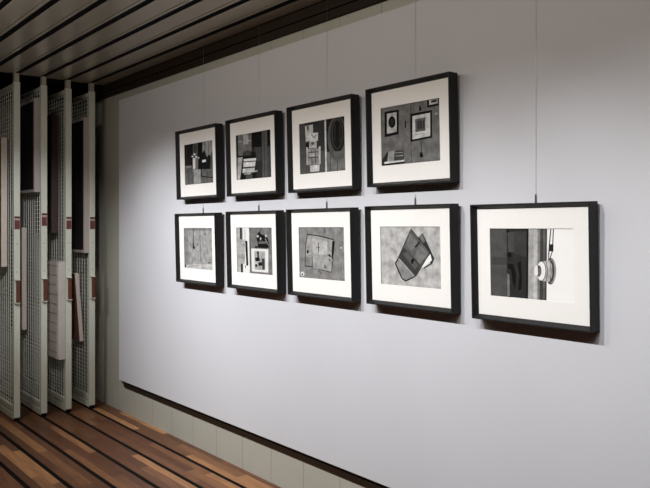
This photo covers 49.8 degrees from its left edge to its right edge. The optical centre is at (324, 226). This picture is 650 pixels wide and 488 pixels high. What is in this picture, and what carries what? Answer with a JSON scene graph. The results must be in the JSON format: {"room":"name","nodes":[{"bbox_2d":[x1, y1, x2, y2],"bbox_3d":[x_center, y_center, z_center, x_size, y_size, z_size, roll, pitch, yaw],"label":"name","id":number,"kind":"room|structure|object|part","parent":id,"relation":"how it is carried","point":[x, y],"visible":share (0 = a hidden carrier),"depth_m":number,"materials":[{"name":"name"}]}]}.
{"room":"museum","nodes":[
{"label":"museum","id":0,"kind":"room"},
{"bbox_2d":[0,364,280,487],"bbox_3d":[-2.080,1.470,2.040,5.240,0.040,11.000,0,0,-40],"label":"floor","id":1,"kind":"structure","parent":0,"point":[102,446],"depth_m":4.43,"materials":[{"name":"brown wood"}]},
{"bbox_2d":[0,73,19,421],"bbox_3d":[-3.054,0.151,6.120,0.045,2.600,2.438,0,0,-40],"label":"storage rack","id":2,"kind":"object","parent":1,"relation":"on","point":[12,410],"visible":0.98,"depth_m":5.29,"materials":[{"name":"grey metal"}]},
{"bbox_2d":[0,137,6,266],"bbox_3d":[-2.588,-0.189,5.512,0.068,0.984,0.500,0,0,-40],"label":"canvas","id":3,"kind":"object","parent":2,"relation":"attached to","point":[3,140],"visible":1,"depth_m":5.31,"materials":[{"name":"beige fabric"}]},
{"bbox_3d":[-3.067,-1.062,6.135,0.028,0.033,2.336,0,0,-40],"label":"rail","id":4,"kind":"part","parent":2,"relation":"part of","materials":[{"name":"grey metal"}]},
{"bbox_3d":[-3.067,1.365,6.135,0.028,0.038,2.336,0,0,-40],"label":"rail","id":5,"kind":"part","parent":2,"relation":"part of","materials":[{"name":"grey metal"}]},
{"bbox_3d":[-2.305,0.170,5.229,0.045,2.504,0.032,0,0,-40],"label":"post","id":6,"kind":"part","parent":2,"relation":"part of","materials":[{"name":"grey metal"}]},
{"bbox_3d":[-2.279,0.479,5.198,0.024,0.166,0.020,0,0,-40],"label":"handle","id":7,"kind":"part","parent":2,"relation":"part of","materials":[{"name":"red wood"}]},
{"bbox_2d":[0,76,47,416],"bbox_3d":[-2.903,0.151,6.248,0.045,2.600,2.438,0,0,-40],"label":"storage rack","id":8,"kind":"object","parent":1,"relation":"on","point":[39,406],"visible":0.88,"depth_m":5.36,"materials":[{"name":"grey"}]},
{"bbox_2d":[11,228,26,329],"bbox_3d":[-2.486,0.412,5.702,0.064,0.816,0.300,0,0,-40],"label":"canvas","id":9,"kind":"object","parent":8,"relation":"attached to","point":[23,231],"visible":0.51,"depth_m":5.58,"materials":[{"name":"beige fabric"}]},
{"bbox_3d":[-2.915,-1.062,6.262,0.028,0.033,2.336,0,0,-40],"label":"rail","id":10,"kind":"part","parent":8,"relation":"part of","materials":[{"name":"grey metal"}]},
{"bbox_3d":[-2.915,1.365,6.262,0.028,0.038,2.336,0,0,-40],"label":"rail","id":11,"kind":"part","parent":8,"relation":"part of","materials":[{"name":"grey metal"}]},
{"bbox_2d":[11,98,39,194],"bbox_3d":[-2.380,-0.626,5.576,0.064,0.717,0.600,0,0,-40],"label":"picture","id":12,"kind":"object","parent":8,"relation":"attached to","point":[30,109],"visible":0.66,"depth_m":5.43,"materials":[{"name":"black fabric"}]},
{"bbox_3d":[-2.153,0.170,5.356,0.045,2.504,0.032,0,0,-40],"label":"post","id":13,"kind":"part","parent":8,"relation":"part of","materials":[{"name":"grey metal"}]},
{"bbox_3d":[-2.128,0.479,5.325,0.024,0.166,0.020,0,0,-40],"label":"handle","id":14,"kind":"part","parent":8,"relation":"part of","materials":[{"name":"red wood"}]},
{"bbox_2d":[1,80,72,412],"bbox_3d":[-2.760,0.151,6.368,0.045,2.600,2.438,0,0,-40],"label":"storage rack","id":15,"kind":"object","parent":1,"relation":"on","point":[63,402],"visible":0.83,"depth_m":5.48,"materials":[{"name":"grey"}]},
{"bbox_3d":[-2.772,-1.062,6.383,0.028,0.033,2.336,0,0,-40],"label":"rail","id":16,"kind":"part","parent":15,"relation":"part of","materials":[{"name":"grey metal"}]},
{"bbox_3d":[-2.772,1.365,6.383,0.028,0.038,2.336,0,0,-40],"label":"rail","id":17,"kind":"part","parent":15,"relation":"part of","materials":[{"name":"grey metal"}]},
{"bbox_2d":[35,114,57,232],"bbox_3d":[-2.265,-0.423,5.720,0.076,0.946,0.400,0,0,-40],"label":"canvas","id":18,"kind":"object","parent":15,"relation":"attached to","point":[52,119],"visible":0.56,"depth_m":5.56,"materials":[{"name":"grey fabric"}]},
{"bbox_2d":[47,260,64,359],"bbox_3d":[-2.171,0.651,5.608,0.076,0.763,0.420,0,0,-40],"label":"canvas","id":19,"kind":"object","parent":15,"relation":"attached to","point":[55,269],"visible":0.73,"depth_m":5.46,"materials":[{"name":"beige"}]},
{"bbox_3d":[-2.010,0.170,5.476,0.045,2.504,0.032,0,0,-40],"label":"post","id":20,"kind":"part","parent":15,"relation":"part of","materials":[{"name":"grey metal"}]},
{"bbox_3d":[-1.984,0.479,5.446,0.024,0.166,0.020,0,0,-40],"label":"handle","id":21,"kind":"part","parent":15,"relation":"part of","materials":[{"name":"red wood"}]},
{"bbox_2d":[3,83,95,408],"bbox_3d":[-2.615,0.151,6.489,0.045,2.600,2.438,0,0,-40],"label":"storage rack","id":22,"kind":"object","parent":1,"relation":"on","point":[87,398],"visible":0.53,"depth_m":5.66,"materials":[{"name":"grey"}]},
{"bbox_3d":[-3.389,0.170,7.410,0.045,2.504,0.032,0,0,-40],"label":"post","id":23,"kind":"part","parent":22,"relation":"part of","materials":[{"name":"grey metal"}]},
{"bbox_3d":[-2.628,-1.062,6.504,0.028,0.033,2.336,0,0,-40],"label":"rail","id":24,"kind":"part","parent":22,"relation":"part of","materials":[{"name":"grey metal"}]},
{"bbox_3d":[-2.628,1.365,6.504,0.028,0.038,2.336,0,0,-40],"label":"rail","id":25,"kind":"part","parent":22,"relation":"part of","materials":[{"name":"grey metal"}]},
{"bbox_2d":[62,117,88,252],"bbox_3d":[-2.049,-0.335,5.768,0.060,1.080,0.500,0,0,-40],"label":"picture","id":26,"kind":"object","parent":22,"relation":"attached to","point":[80,127],"visible":0.69,"depth_m":5.65,"materials":[{"name":"black fabric"}]},
{"bbox_2d":[72,272,83,340],"bbox_3d":[-2.098,0.647,5.793,0.095,0.552,0.400,0,0,-40],"label":"canvas","id":27,"kind":"object","parent":22,"relation":"attached to","point":[77,327],"visible":0.44,"depth_m":5.64,"materials":[{"name":"fabric"}]},
{"bbox_3d":[-1.866,0.170,5.597,0.045,2.504,0.032,0,0,-40],"label":"post","id":28,"kind":"part","parent":22,"relation":"part of","materials":[{"name":"grey metal"}]},
{"bbox_3d":[-1.841,0.479,5.566,0.024,0.166,0.020,0,0,-40],"label":"handle","id":29,"kind":"part","parent":22,"relation":"part of","materials":[{"name":"red wood"}]},
{"bbox_2d":[0,0,322,123],"bbox_3d":[-2.049,-1.200,2.066,5.320,0.101,11.000,0,0,-40],"label":"ceiling","id":30,"kind":"structure","parent":0,"point":[101,43],"depth_m":4.16,"materials":[{"name":"brown wood planks"}]},
{"bbox_2d":[7,0,419,487],"bbox_3d":[-0.051,0.130,3.745,0.100,2.640,11.000,0,0,-40],"label":"wall","id":31,"kind":"structure","parent":0,"point":[279,468],"depth_m":5.56,"materials":[{"name":"grey"}]},
{"bbox_2d":[7,0,386,131],"bbox_3d":[-0.089,-1.105,3.713,0.060,0.100,11.000,0,0,-40],"label":"trim","id":32,"kind":"structure","parent":31,"relation":"attached to","point":[323,11],"depth_m":4.15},
{"bbox_2d":[203,47,203,212],"bbox_3d":[-0.781,-0.606,4.482,0.006,1.089,0.006,0,0,-40],"label":"hanging wire","id":33,"kind":"object","parent":31,"relation":"hanging from","point":[203,47],"visible":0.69,"depth_m":4.48,"materials":[{"name":"silver metal"}]},
{"bbox_2d":[124,382,388,487],"bbox_3d":[0.619,1.216,2.864,0.017,0.056,6.790,0,0,-40],"label":"trim","id":34,"kind":"structure","parent":31,"relation":"attached to","point":[351,476],"depth_m":3.98,"materials":[{"name":"black wood"}]},
{"bbox_2d":[119,0,649,487],"bbox_3d":[0.563,0.102,2.913,0.030,2.187,6.736,0,0,-40],"label":"display panel","id":35,"kind":"object","parent":31,"relation":"attached to","point":[554,95],"visible":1,"depth_m":2.97,"materials":[{"name":"white paint"}]},
{"bbox_2d":[174,213,223,286],"bbox_3d":[-0.809,0.137,4.462,0.054,0.450,0.508,-2,1,-40],"label":"picture frame","id":36,"kind":"object","parent":35,"relation":"attached to","point":[198,236],"visible":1,"depth_m":4.44,"materials":[{"name":"black"}]},
{"bbox_2d":[184,228,212,269],"bbox_3d":[-0.808,0.137,4.463,0.001,0.286,0.380,-2,1,-40],"label":"print","id":37,"kind":"object","parent":36,"relation":"attached to","point":[197,241],"depth_m":4.46},
{"bbox_2d":[175,123,223,199],"bbox_3d":[-0.804,-0.406,4.457,0.054,0.450,0.508,-2,1,-40],"label":"picture frame","id":38,"kind":"object","parent":35,"relation":"attached to","point":[198,150],"visible":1,"depth_m":4.44,"materials":[{"name":"black painted wood"},{"name":"white mat board"},{"name":"printed paper"}]},
{"bbox_2d":[184,140,212,184],"bbox_3d":[-0.804,-0.406,4.457,0.001,0.286,0.380,-2,1,-40],"label":"print","id":39,"kind":"object","parent":38,"relation":"attached to","point":[198,154],"depth_m":4.46,"materials":[{"name":"grey paper"}]},
{"bbox_2d":[225,110,283,196],"bbox_3d":[-0.408,-0.406,3.985,0.054,0.450,0.499,-2,1,-40],"label":"picture frame","id":40,"kind":"object","parent":35,"relation":"attached to","point":[254,143],"visible":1,"depth_m":3.97,"materials":[{"name":"black"}]},
{"bbox_2d":[236,130,270,179],"bbox_3d":[-0.407,-0.406,3.986,0.002,0.286,0.373,-2,1,-40],"label":"print","id":41,"kind":"object","parent":40,"relation":"attached to","point":[253,150],"depth_m":3.98},
{"bbox_2d":[225,210,285,293],"bbox_3d":[-0.402,0.134,3.978,0.054,0.450,0.508,-2,1,-40],"label":"picture frame","id":42,"kind":"object","parent":35,"relation":"attached to","point":[255,240],"visible":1,"depth_m":3.96,"materials":[{"name":"black"}]},
{"bbox_2d":[236,228,272,274],"bbox_3d":[-0.402,0.134,3.979,0.002,0.286,0.380,-2,1,-40],"label":"print","id":43,"kind":"object","parent":42,"relation":"attached to","point":[254,246],"depth_m":3.98,"materials":[{"name":"grey paper"}]},
{"bbox_2d":[286,207,359,301],"bbox_3d":[-0.019,0.132,3.522,0.054,0.450,0.508,-2,1,-40],"label":"picture frame","id":44,"kind":"object","parent":35,"relation":"attached to","point":[323,253],"visible":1,"depth_m":3.50,"materials":[{"name":"black"}]},
{"bbox_2d":[299,227,344,280],"bbox_3d":[-0.018,0.132,3.522,0.002,0.286,0.380,-2,1,-40],"label":"print","id":45,"kind":"object","parent":44,"relation":"attached to","point":[321,249],"depth_m":3.52},
{"bbox_2d":[286,94,360,192],"bbox_3d":[-0.016,-0.405,3.519,0.054,0.450,0.508,-2,1,-40],"label":"picture frame","id":46,"kind":"object","parent":35,"relation":"attached to","point":[323,136],"visible":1,"depth_m":3.50,"materials":[{"name":"black"}]},
{"bbox_2d":[299,116,344,173],"bbox_3d":[-0.016,-0.405,3.519,0.002,0.286,0.380,-2,1,-40],"label":"print","id":47,"kind":"object","parent":46,"relation":"attached to","point":[321,138],"depth_m":3.52,"materials":[{"name":"grey paper"}]},
{"bbox_2d":[365,71,458,186],"bbox_3d":[0.370,-0.409,3.060,0.054,0.450,0.497,-2,1,-40],"label":"picture frame","id":48,"kind":"object","parent":35,"relation":"attached to","point":[412,136],"visible":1,"depth_m":3.04,"materials":[{"name":"black"}]},
{"bbox_2d":[381,98,439,165],"bbox_3d":[0.370,-0.409,3.060,0.002,0.286,0.372,-2,1,-40],"label":"print","id":49,"kind":"object","parent":48,"relation":"attached to","point":[410,127],"depth_m":3.05,"materials":[{"name":"grey paper"}]},
{"bbox_2d":[365,203,460,313],"bbox_3d":[0.370,0.129,3.059,0.054,0.450,0.508,-2,1,-40],"label":"picture frame","id":50,"kind":"object","parent":35,"relation":"attached to","point":[412,252],"visible":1,"depth_m":3.04,"materials":[{"name":"black"}]},
{"bbox_2d":[380,227,440,288],"bbox_3d":[0.371,0.129,3.059,0.002,0.286,0.380,-2,1,-40],"label":"print","id":51,"kind":"object","parent":50,"relation":"attached to","point":[410,256],"depth_m":3.05},
{"bbox_2d":[470,201,599,332],"bbox_3d":[0.761,0.136,2.594,0.054,0.450,0.508,-2,1,-40],"label":"picture frame","id":52,"kind":"object","parent":35,"relation":"attached to","point":[533,264],"visible":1,"depth_m":2.57,"materials":[{"name":"black"}]},
{"bbox_2d":[490,229,573,302],"bbox_3d":[0.761,0.136,2.594,0.002,0.286,0.380,-2,1,-40],"label":"print","id":53,"kind":"object","parent":52,"relation":"attached to","point":[538,264],"depth_m":2.58},
{"bbox_2d":[414,0,415,204],"bbox_3d":[0.397,-0.609,3.081,0.006,1.083,0.006,0,0,-40],"label":"hanging wire","id":54,"kind":"object","parent":31,"relation":"hanging from","point":[415,0],"visible":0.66,"depth_m":3.08,"materials":[{"name":"silver metal"}]}
]}

